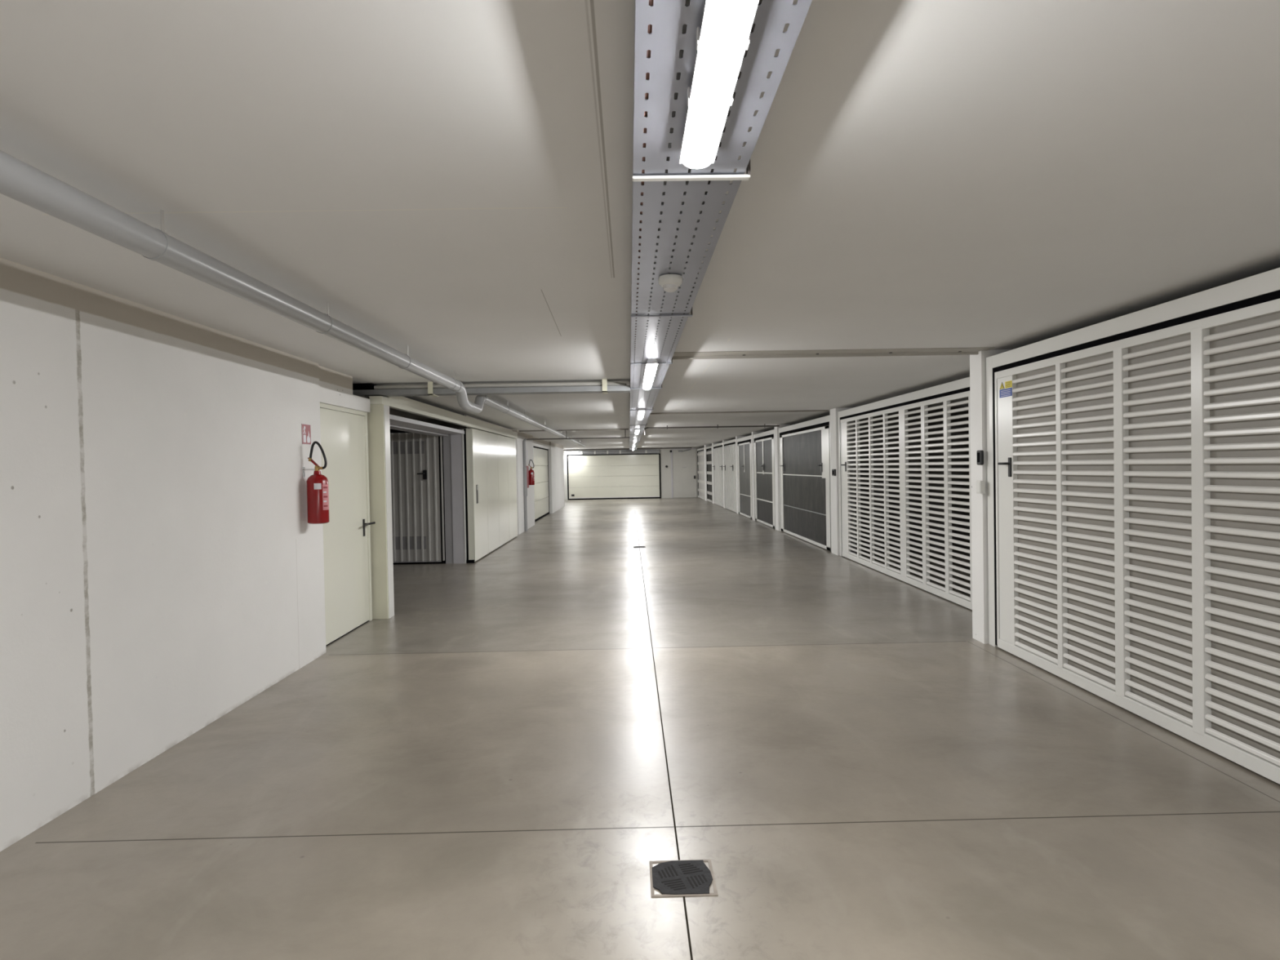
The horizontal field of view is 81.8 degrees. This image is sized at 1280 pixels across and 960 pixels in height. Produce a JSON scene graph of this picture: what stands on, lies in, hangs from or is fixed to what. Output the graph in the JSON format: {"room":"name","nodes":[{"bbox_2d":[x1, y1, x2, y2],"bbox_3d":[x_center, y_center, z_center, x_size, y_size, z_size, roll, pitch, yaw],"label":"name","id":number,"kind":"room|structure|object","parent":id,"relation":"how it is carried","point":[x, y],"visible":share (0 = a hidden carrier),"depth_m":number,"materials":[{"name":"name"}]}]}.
{"room":"underground parking garage","nodes":[
{"label":"underground parking garage","id":0,"kind":"room"},
{"bbox_2d":[0,257,326,851],"bbox_3d":[-2.724,0.346,0.056,0.343,2.405,12.180,-1,1,-1],"label":"wall","id":1,"kind":"structure","parent":0,"point":[162,561],"depth_m":3.78,"materials":[{"name":"white paint"}]},
{"bbox_2d":[301,423,311,444],"bbox_3d":[-2.645,-0.362,5.862,0.004,0.160,0.158,-1,1,-1],"label":"sign","id":2,"kind":"object","parent":1,"relation":"attached to","point":[306,428],"visible":1,"depth_m":5.86,"materials":[{"name":"red plastic"}]},
{"bbox_2d":[302,440,329,524],"bbox_3d":[-2.545,0.018,5.799,0.193,0.644,0.159,-1,1,-1],"label":"fire extinguisher","id":3,"kind":"object","parent":1,"relation":"attached to","point":[317,490],"visible":1,"depth_m":5.75,"materials":[{"name":"red paint"}]},
{"bbox_2d":[319,365,370,412],"bbox_3d":[-2.868,0.231,6.804,0.350,2.405,1.320,-1,1,-1],"label":"wall","id":4,"kind":"structure","parent":0,"point":[335,388],"depth_m":6.66,"materials":[{"name":"white paint"}]},
{"bbox_2d":[320,402,375,646],"bbox_3d":[-2.710,0.381,6.809,0.161,2.100,1.320,-1,1,-1],"label":"door","id":5,"kind":"structure","parent":4,"relation":"in","point":[344,431],"depth_m":6.89,"materials":[{"name":"beige paint"}]},
{"bbox_2d":[357,395,368,398],"bbox_3d":[-6.032,0.341,7.490,6.540,2.275,0.100,-1,1,-1],"label":"wall","id":6,"kind":"structure","parent":0,"point":[362,396],"depth_m":7.47,"materials":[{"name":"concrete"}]},
{"bbox_2d":[352,383,376,390],"bbox_3d":[-2.951,-0.948,7.603,0.450,0.063,0.200,-1,1,-1],"label":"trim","id":7,"kind":"structure","parent":6,"relation":"attached to","point":[355,386],"depth_m":7.50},
{"bbox_2d":[368,396,432,419],"bbox_3d":[-6.076,-0.909,9.709,6.560,0.020,4.380,-1,1,-1],"label":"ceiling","id":8,"kind":"structure","parent":0,"point":[392,411],"depth_m":11.00,"materials":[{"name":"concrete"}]},
{"bbox_2d":[414,414,466,429],"bbox_3d":[-6.098,0.199,12.018,6.540,2.405,0.200,-1,1,-1],"label":"wall","id":9,"kind":"structure","parent":0,"point":[434,421],"depth_m":11.97,"materials":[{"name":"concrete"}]},
{"bbox_2d":[390,429,445,564],"bbox_3d":[-4.507,0.275,11.880,2.715,2.200,0.114,-1,1,-1],"label":"gate","id":10,"kind":"object","parent":9,"relation":"attached to","point":[417,467],"visible":0.38,"depth_m":11.91,"materials":[{"name":"metal"}]},
{"bbox_2d":[389,414,464,436],"bbox_3d":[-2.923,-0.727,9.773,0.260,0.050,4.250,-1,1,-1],"label":"trim","id":11,"kind":"structure","parent":9,"relation":"attached to","point":[394,420],"depth_m":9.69,"materials":[{"name":"grey metal"}]},
{"bbox_2d":[443,434,453,564],"bbox_3d":[-3.088,0.268,11.948,0.125,2.160,0.090,-1,1,-1],"label":"trim","id":12,"kind":"structure","parent":9,"relation":"attached to","point":[446,439],"depth_m":11.90,"materials":[{"name":"grey metal"}]},
{"bbox_2d":[450,429,465,563],"bbox_3d":[-2.928,0.266,11.945,0.195,2.160,0.100,-1,1,-1],"label":"trim","id":13,"kind":"structure","parent":9,"relation":"attached to","point":[456,451],"depth_m":11.90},
{"bbox_2d":[462,429,466,563],"bbox_3d":[-2.834,0.264,11.929,0.013,2.160,0.075,-1,1,-1],"label":"trim","id":14,"kind":"structure","parent":9,"relation":"attached to","point":[463,440],"depth_m":11.91,"materials":[{"name":"white metal"}]},
{"bbox_2d":[463,429,468,559],"bbox_3d":[-2.810,0.263,11.962,0.032,2.160,0.010,-1,1,-1],"label":"door frame","id":15,"kind":"structure","parent":9,"relation":"attached to","point":[464,430],"depth_m":11.96,"materials":[{"name":"metal"}]},
{"bbox_2d":[392,415,511,433],"bbox_3d":[-6.140,0.156,14.517,6.530,2.405,4.800,-1,1,-1],"label":"wall","id":16,"kind":"structure","parent":0,"point":[466,415],"depth_m":13.64,"materials":[{"name":"white paint"}]},
{"bbox_2d":[368,395,517,563],"bbox_3d":[-2.743,0.173,12.044,0.170,2.335,9.085,-1,1,-1],"label":"door","id":17,"kind":"structure","parent":16,"relation":"in","point":[491,449],"depth_m":12.90,"materials":[{"name":"beige paint"}]},
{"bbox_2d":[511,430,534,534],"bbox_3d":[-3.016,0.032,18.411,0.390,2.405,2.900,-1,1,-1],"label":"wall","id":18,"kind":"structure","parent":0,"point":[519,448],"depth_m":17.71,"materials":[{"name":"white paint"}]},
{"bbox_2d":[522,438,527,531],"bbox_3d":[-2.768,0.121,17.863,0.115,2.237,0.107,-1,1,-1],"label":"drain pipe","id":19,"kind":"object","parent":18,"relation":"attached to","point":[525,473],"visible":1,"depth_m":17.83,"materials":[{"name":"grey plastic"}]},
{"bbox_2d":[526,466,528,488],"bbox_3d":[-2.793,-0.075,18.178,0.074,0.540,0.370,-1,1,-1],"label":"sign","id":20,"kind":"object","parent":18,"relation":"attached to","point":[527,467],"visible":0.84,"depth_m":18.17,"materials":[{"name":"red plastic"}]},
{"bbox_2d":[528,459,534,484],"bbox_3d":[-2.750,-0.195,18.581,0.193,0.644,0.159,-1,1,-1],"label":"fire extinguisher","id":21,"kind":"object","parent":18,"relation":"attached to","point":[531,473],"visible":0.94,"depth_m":18.52,"materials":[{"name":"red paint"}]},
{"bbox_2d":[533,436,549,448],"bbox_3d":[-3.198,-0.032,22.284,0.440,2.405,4.850,-1,1,-1],"label":"wall","id":22,"kind":"structure","parent":0,"point":[544,444],"depth_m":22.55,"materials":[{"name":"white paint"}]},
{"bbox_2d":[533,445,549,521],"bbox_3d":[-2.973,0.087,22.289,0.165,2.160,4.850,-1,1,-1],"label":"gate","id":23,"kind":"object","parent":22,"relation":"attached to","point":[540,455],"visible":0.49,"depth_m":22.62,"materials":[{"name":"white metal"}]},
{"bbox_2d":[542,441,564,513],"bbox_3d":[-3.187,-0.114,27.034,0.400,2.405,4.650,-1,1,-1],"label":"wall","id":24,"kind":"structure","parent":0,"point":[556,463],"depth_m":26.16,"materials":[{"name":"white paint"}]},
{"bbox_2d":[563,447,702,497],"bbox_3d":[2.391,-0.361,35.437,12.600,2.405,0.200,-1,1,-1],"label":"wall","id":25,"kind":"structure","parent":0,"point":[665,455],"depth_m":35.32,"materials":[{"name":"paint"}]},
{"bbox_2d":[563,453,661,500],"bbox_3d":[-1.333,-0.158,35.237,4.640,2.140,0.100,-1,1,-1],"label":"gate","id":26,"kind":"object","parent":25,"relation":"attached to","point":[626,478],"visible":1,"depth_m":35.23,"materials":[{"name":"white metal"}]},
{"bbox_2d":[565,448,659,454],"bbox_3d":[-1.299,-1.330,35.171,4.450,0.175,0.188,-1,1,-1],"label":"channel","id":27,"kind":"object","parent":25,"relation":"attached to","point":[613,451],"visible":1,"depth_m":35.13,"materials":[{"name":"metal"}]},
{"bbox_2d":[671,448,697,497],"bbox_3d":[2.099,-0.330,35.273,1.210,2.360,0.122,-1,1,-1],"label":"door","id":28,"kind":"structure","parent":25,"relation":"in","point":[683,461],"depth_m":35.29,"materials":[{"name":"paint"}]},
{"bbox_2d":[0,497,1279,959],"bbox_3d":[-0.335,1.326,14.722,18.700,0.150,41.800,-1,1,-1],"label":"floor","id":29,"kind":"structure","parent":0,"point":[496,766],"depth_m":3.36,"materials":[{"name":"concrete"}]},
{"bbox_2d":[367,404,394,619],"bbox_3d":[-2.662,0.324,7.592,0.171,2.185,0.177,-1,1,-1],"label":"post","id":30,"kind":"object","parent":29,"relation":"on","point":[378,420],"visible":0.94,"depth_m":7.51,"materials":[{"name":"beige paint"}]},
{"bbox_2d":[648,859,718,897],"bbox_3d":[0.154,1.447,2.695,0.234,0.006,0.234,-1,1,-1],"label":"floor drain","id":31,"kind":"object","parent":29,"relation":"on","point":[686,877],"visible":1,"depth_m":2.68,"materials":[{"name":"metal"}]},
{"bbox_2d":[712,442,724,507],"bbox_3d":[2.943,-0.200,27.756,0.142,2.330,3.010,-1,1,-1],"label":"gate","id":32,"kind":"object","parent":29,"relation":"on","point":[717,452],"visible":0.9,"depth_m":27.68,"materials":[{"name":"white metal"}]},
{"bbox_2d":[722,439,737,513],"bbox_3d":[2.994,-0.145,24.567,0.142,2.330,2.950,-1,1,-1],"label":"gate","id":33,"kind":"object","parent":29,"relation":"on","point":[730,460],"visible":0.9,"depth_m":24.46,"materials":[{"name":"white metal"}]},
{"bbox_2d":[0,0,1279,449],"bbox_3d":[-0.381,-1.253,14.677,18.700,0.200,41.800,-1,1,-1],"label":"ceiling","id":34,"kind":"structure","parent":0,"point":[454,178],"depth_m":2.31,"materials":[{"name":"white paint"}]},
{"bbox_2d":[0,150,585,447],"bbox_3d":[-1.770,-0.896,10.262,0.113,0.310,32.400,-1,1,-1],"label":"drain pipe","id":35,"kind":"object","parent":34,"relation":"attached to","point":[20,181],"visible":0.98,"depth_m":2.65,"materials":[{"name":"grey plastic"}]},
{"bbox_2d":[450,379,463,392],"bbox_3d":[-1.722,-0.880,6.942,0.113,0.113,0.100,-1,1,-1],"label":"socket","id":36,"kind":"object","parent":35,"relation":"attached to","point":[461,386],"depth_m":6.91,"materials":[{"name":"grey plastic"}]},
{"bbox_2d":[484,395,488,404],"bbox_3d":[-1.740,-0.901,8.166,0.113,0.113,0.110,-1,1,-1],"label":"socket","id":37,"kind":"object","parent":35,"relation":"attached to","point":[486,397],"depth_m":8.15,"materials":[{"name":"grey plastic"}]},
{"bbox_2d":[352,378,630,396],"bbox_3d":[-1.614,-0.940,7.602,3.023,0.133,0.220,-1,1,-1],"label":"cable tray","id":38,"kind":"object","parent":34,"relation":"hanging from","point":[605,389],"visible":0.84,"depth_m":7.53,"materials":[{"name":"metal"}]},
{"bbox_2d":[373,381,626,389],"bbox_3d":[-1.422,-0.959,7.574,2.567,0.059,0.083,-1,1,-1],"label":"conduit","id":39,"kind":"object","parent":38,"relation":"on","point":[609,383],"visible":0.95,"depth_m":7.54,"materials":[{"name":"grey metal"}]},
{"bbox_2d":[519,428,628,431],"bbox_3d":[-1.542,-1.163,17.262,2.550,0.026,0.026,-1,1,-1],"label":"conduit","id":40,"kind":"object","parent":34,"relation":"attached to","point":[611,428],"visible":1,"depth_m":17.25,"materials":[{"name":"grey metal"}]},
{"bbox_2d":[526,430,629,439],"bbox_3d":[-1.493,-1.087,17.824,2.480,0.201,0.030,-1,1,-1],"label":"conduit","id":41,"kind":"object","parent":34,"relation":"hanging from","point":[625,437],"visible":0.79,"depth_m":17.82,"materials":[{"name":"grey metal"}]},
{"bbox_2d":[563,447,691,450],"bbox_3d":[-0.644,-1.456,34.675,6.150,0.053,0.056,-1,1,-1],"label":"conduit","id":42,"kind":"object","parent":34,"relation":"attached to","point":[662,447],"visible":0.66,"depth_m":34.65,"materials":[{"name":"grey metal"}]},
{"bbox_2d":[644,423,779,435],"bbox_3d":[1.587,-1.114,16.256,2.987,0.205,0.068,-1,1,-2],"label":"conduit","id":43,"kind":"object","parent":34,"relation":"attached to","point":[764,425],"visible":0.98,"depth_m":16.24,"materials":[{"name":"grey metal"}]},
{"bbox_2d":[629,0,812,449],"bbox_3d":[-0.036,-1.099,14.284,0.328,0.107,40.600,-1,1,-1],"label":"cable tray","id":44,"kind":"object","parent":34,"relation":"attached to","point":[667,18],"visible":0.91,"depth_m":1.98,"materials":[{"name":"metal"}]},
{"bbox_2d":[629,0,635,432],"bbox_3d":[-0.196,-1.081,14.282,0.002,0.052,40.600,-1,1,-1],"label":"tray","id":45,"kind":"object","parent":44,"relation":"on","point":[633,206],"depth_m":2.81,"materials":[{"name":"metal"}]},
{"bbox_2d":[635,428,639,434],"bbox_3d":[-0.064,-1.061,16.235,0.096,0.060,1.700,-1,1,-1],"label":"ceiling lamp","id":46,"kind":"object","parent":44,"relation":"attached to","point":[637,430],"visible":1,"depth_m":15.60,"materials":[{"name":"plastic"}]},
{"bbox_2d":[637,408,644,420],"bbox_3d":[0.012,-0.971,10.986,0.096,0.060,1.700,-1,1,-1],"label":"ceiling lamp","id":47,"kind":"object","parent":44,"relation":"attached to","point":[641,412],"visible":1,"depth_m":10.54,"materials":[{"name":"plastic"}]},
{"bbox_2d":[631,0,653,420],"bbox_3d":[-0.155,-1.061,13.833,0.042,0.020,38.700,-1,1,-1],"label":"power cable","id":48,"kind":"object","parent":44,"relation":"on","point":[651,2],"visible":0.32,"depth_m":1.72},
{"bbox_2d":[635,192,662,416],"bbox_3d":[-0.111,-1.060,13.834,0.039,0.016,38.700,-1,1,-1],"label":"power cable","id":49,"kind":"object","parent":44,"relation":"on","point":[662,193],"visible":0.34,"depth_m":2.50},
{"bbox_2d":[642,358,657,390],"bbox_3d":[0.079,-0.892,6.388,0.096,0.060,1.700,-1,1,-1],"label":"ceiling lamp","id":50,"kind":"object","parent":44,"relation":"attached to","point":[651,368],"visible":1,"depth_m":6.01,"materials":[{"name":"plastic"}]},
{"bbox_2d":[657,274,682,292],"bbox_3d":[0.130,-0.833,3.148,0.104,0.063,0.104,-1,1,-1],"label":"smoke detector","id":51,"kind":"object","parent":44,"relation":"attached to","point":[670,282],"visible":1,"depth_m":3.12,"materials":[{"name":"white plastic"}]},
{"bbox_2d":[670,272,698,351],"bbox_3d":[0.085,-1.062,13.836,0.037,0.014,38.700,-1,1,-1],"label":"power cable","id":52,"kind":"object","parent":44,"relation":"on","point":[698,273],"visible":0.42,"depth_m":3.79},
{"bbox_2d":[642,0,762,419],"bbox_3d":[0.036,-1.065,13.836,0.045,0.022,38.700,-1,1,-1],"label":"power cable","id":53,"kind":"object","parent":44,"relation":"on","point":[759,1],"visible":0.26,"depth_m":1.70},
{"bbox_2d":[679,0,759,168],"bbox_3d":[0.157,-0.801,1.039,0.096,0.060,1.700,-1,1,-1],"label":"ceiling lamp","id":54,"kind":"object","parent":44,"relation":"attached to","point":[723,40],"visible":1,"depth_m":1.43,"materials":[{"name":"plastic"}]},
{"bbox_2d":[649,409,828,414],"bbox_3d":[1.664,-1.139,12.408,3.000,0.024,0.024,-1,1,-1],"label":"conduit","id":55,"kind":"object","parent":34,"relation":"attached to","point":[812,410],"visible":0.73,"depth_m":12.40,"materials":[{"name":"grey metal"}]},
{"bbox_2d":[672,346,995,359],"bbox_3d":[1.542,-1.023,5.974,2.570,0.028,0.215,-1,1,-1],"label":"joint cover","id":56,"kind":"object","parent":34,"relation":"attached to","point":[928,351],"visible":0.94,"depth_m":6.02,"materials":[{"name":"grey metal"}]},
{"bbox_2d":[704,444,711,501],"bbox_3d":[2.963,-0.309,31.871,0.300,2.405,0.450,-1,1,-1],"label":"wall","id":57,"kind":"structure","parent":0,"point":[705,446],"depth_m":31.67,"materials":[{"name":"white paint"}]},
{"bbox_2d":[697,447,705,500],"bbox_3d":[2.807,-0.286,33.709,0.080,2.300,3.190,-1,1,-1],"label":"gate","id":58,"kind":"object","parent":57,"relation":"attached to","point":[700,452],"visible":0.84,"depth_m":33.70,"materials":[{"name":"white metal"}]},
{"bbox_2d":[706,445,712,502],"bbox_3d":[2.902,-0.234,30.596,0.080,2.300,2.060,-1,1,-1],"label":"gate","id":59,"kind":"object","parent":57,"relation":"attached to","point":[708,450],"visible":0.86,"depth_m":30.63,"materials":[{"name":"white metal"}]},
{"bbox_2d":[711,442,719,503],"bbox_3d":[3.049,-0.268,29.407,0.300,2.405,0.280,-1,1,-1],"label":"wall","id":60,"kind":"structure","parent":0,"point":[713,444],"depth_m":29.33,"materials":[{"name":"white paint"}]},
{"bbox_2d":[722,440,732,508],"bbox_3d":[3.106,-0.212,26.148,0.300,2.405,0.200,-1,1,-1],"label":"wall","id":61,"kind":"structure","parent":0,"point":[723,441],"depth_m":26.09,"materials":[{"name":"white paint"}]},
{"bbox_2d":[735,435,746,513],"bbox_3d":[3.157,-0.159,22.989,0.300,2.405,0.220,-1,1,-1],"label":"wall","id":62,"kind":"structure","parent":0,"point":[736,437],"depth_m":22.92,"materials":[{"name":"white paint"}]},
{"bbox_2d":[751,431,764,520],"bbox_3d":[3.214,-0.109,20.070,0.300,2.405,0.200,-1,1,-1],"label":"wall","id":63,"kind":"structure","parent":0,"point":[753,433],"depth_m":20.01,"materials":[{"name":"white paint"}]},
{"bbox_2d":[737,435,752,519],"bbox_3d":[3.049,-0.089,21.523,0.140,2.320,2.730,-1,1,-1],"label":"gate","id":64,"kind":"object","parent":63,"relation":"attached to","point":[744,473],"visible":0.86,"depth_m":21.48,"materials":[{"name":"white metal"}]},
{"bbox_2d":[773,424,790,530],"bbox_3d":[3.270,-0.055,16.911,0.300,2.405,0.320,-1,1,-1],"label":"wall","id":65,"kind":"structure","parent":0,"point":[776,428],"depth_m":16.80,"materials":[{"name":"white paint"}]},
{"bbox_2d":[753,429,775,528],"bbox_3d":[3.108,-0.037,18.514,0.140,2.320,2.910,-1,1,-1],"label":"gate","id":66,"kind":"object","parent":65,"relation":"attached to","point":[763,449],"visible":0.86,"depth_m":18.44,"materials":[{"name":"white metal"}]},
{"bbox_2d":[790,424,828,433],"bbox_3d":[6.089,-0.107,16.951,5.340,2.405,0.160,-1,1,-1],"label":"wall","id":67,"kind":"structure","parent":0,"point":[790,424],"depth_m":16.82,"materials":[{"name":"concrete"}]},
{"bbox_2d":[830,407,855,555],"bbox_3d":[3.353,0.025,12.227,0.300,2.405,0.350,-1,1,-1],"label":"wall","id":68,"kind":"structure","parent":0,"point":[833,412],"depth_m":12.08,"materials":[{"name":"white paint"}]},
{"bbox_2d":[778,414,831,552],"bbox_3d":[3.195,0.029,14.575,0.140,2.320,4.330,-1,1,-1],"label":"gate","id":69,"kind":"object","parent":68,"relation":"attached to","point":[804,456],"visible":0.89,"depth_m":14.20,"materials":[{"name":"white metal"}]},
{"bbox_2d":[831,469,835,475],"bbox_3d":[3.185,-0.123,12.142,0.032,0.110,0.150,-1,1,-1],"label":"card reader","id":70,"kind":"object","parent":68,"relation":"attached to","point":[833,471],"visible":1,"depth_m":12.09,"materials":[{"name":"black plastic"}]},
{"bbox_2d":[837,377,972,609],"bbox_3d":[3.283,0.111,9.197,0.140,2.340,5.650,-1,1,-1],"label":"gate","id":71,"kind":"object","parent":68,"relation":"attached to","point":[946,393],"visible":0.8,"depth_m":9.01,"materials":[{"name":"white metal"}]},
{"bbox_2d":[853,406,969,554],"bbox_3d":[6.165,-0.027,12.267,5.325,2.405,0.160,-1,1,-1],"label":"wall","id":72,"kind":"structure","parent":0,"point":[952,407],"depth_m":12.16,"materials":[{"name":"concrete"}]},
{"bbox_2d":[969,349,1011,644],"bbox_3d":[2.951,0.138,6.149,0.300,2.405,0.205,-1,1,-1],"label":"pillar","id":73,"kind":"structure","parent":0,"point":[978,400],"depth_m":6.10,"materials":[{"name":"white paint"}]},
{"bbox_2d":[976,449,983,465],"bbox_3d":[2.782,-0.183,6.046,0.030,0.120,0.080,-1,1,-1],"label":"card reader","id":74,"kind":"object","parent":73,"relation":"attached to","point":[980,454],"visible":1,"depth_m":6.02,"materials":[{"name":"black plastic"}]},
{"bbox_2d":[976,480,985,493],"bbox_3d":[2.780,0.058,6.035,0.043,0.105,0.075,-1,1,-1],"label":"switch box","id":75,"kind":"object","parent":73,"relation":"attached to","point":[980,485],"visible":1,"depth_m":6.00,"materials":[{"name":"white plastic"}]},
{"bbox_3d":[3.034,0.236,0.398,0.300,2.405,0.200,-1,1,-1],"label":"wall","id":76,"kind":"structure","parent":0,"visible":0},
{"bbox_2d":[986,267,1279,784],"bbox_3d":[2.884,0.221,3.263,0.140,2.340,5.534,-1,1,-1],"label":"gate","id":77,"kind":"object","parent":76,"relation":"attached to","point":[1133,459],"visible":1,"depth_m":4.13,"materials":[{"name":"white metal"}]},
{"bbox_2d":[999,380,1012,397],"bbox_3d":[2.824,-0.702,5.709,0.003,0.120,0.185,-1,1,-1],"label":"warning sticker","id":78,"kind":"object","parent":77,"relation":"attached to","point":[1006,392],"visible":1,"depth_m":5.69,"materials":[{"name":"multicoloured plastic"}]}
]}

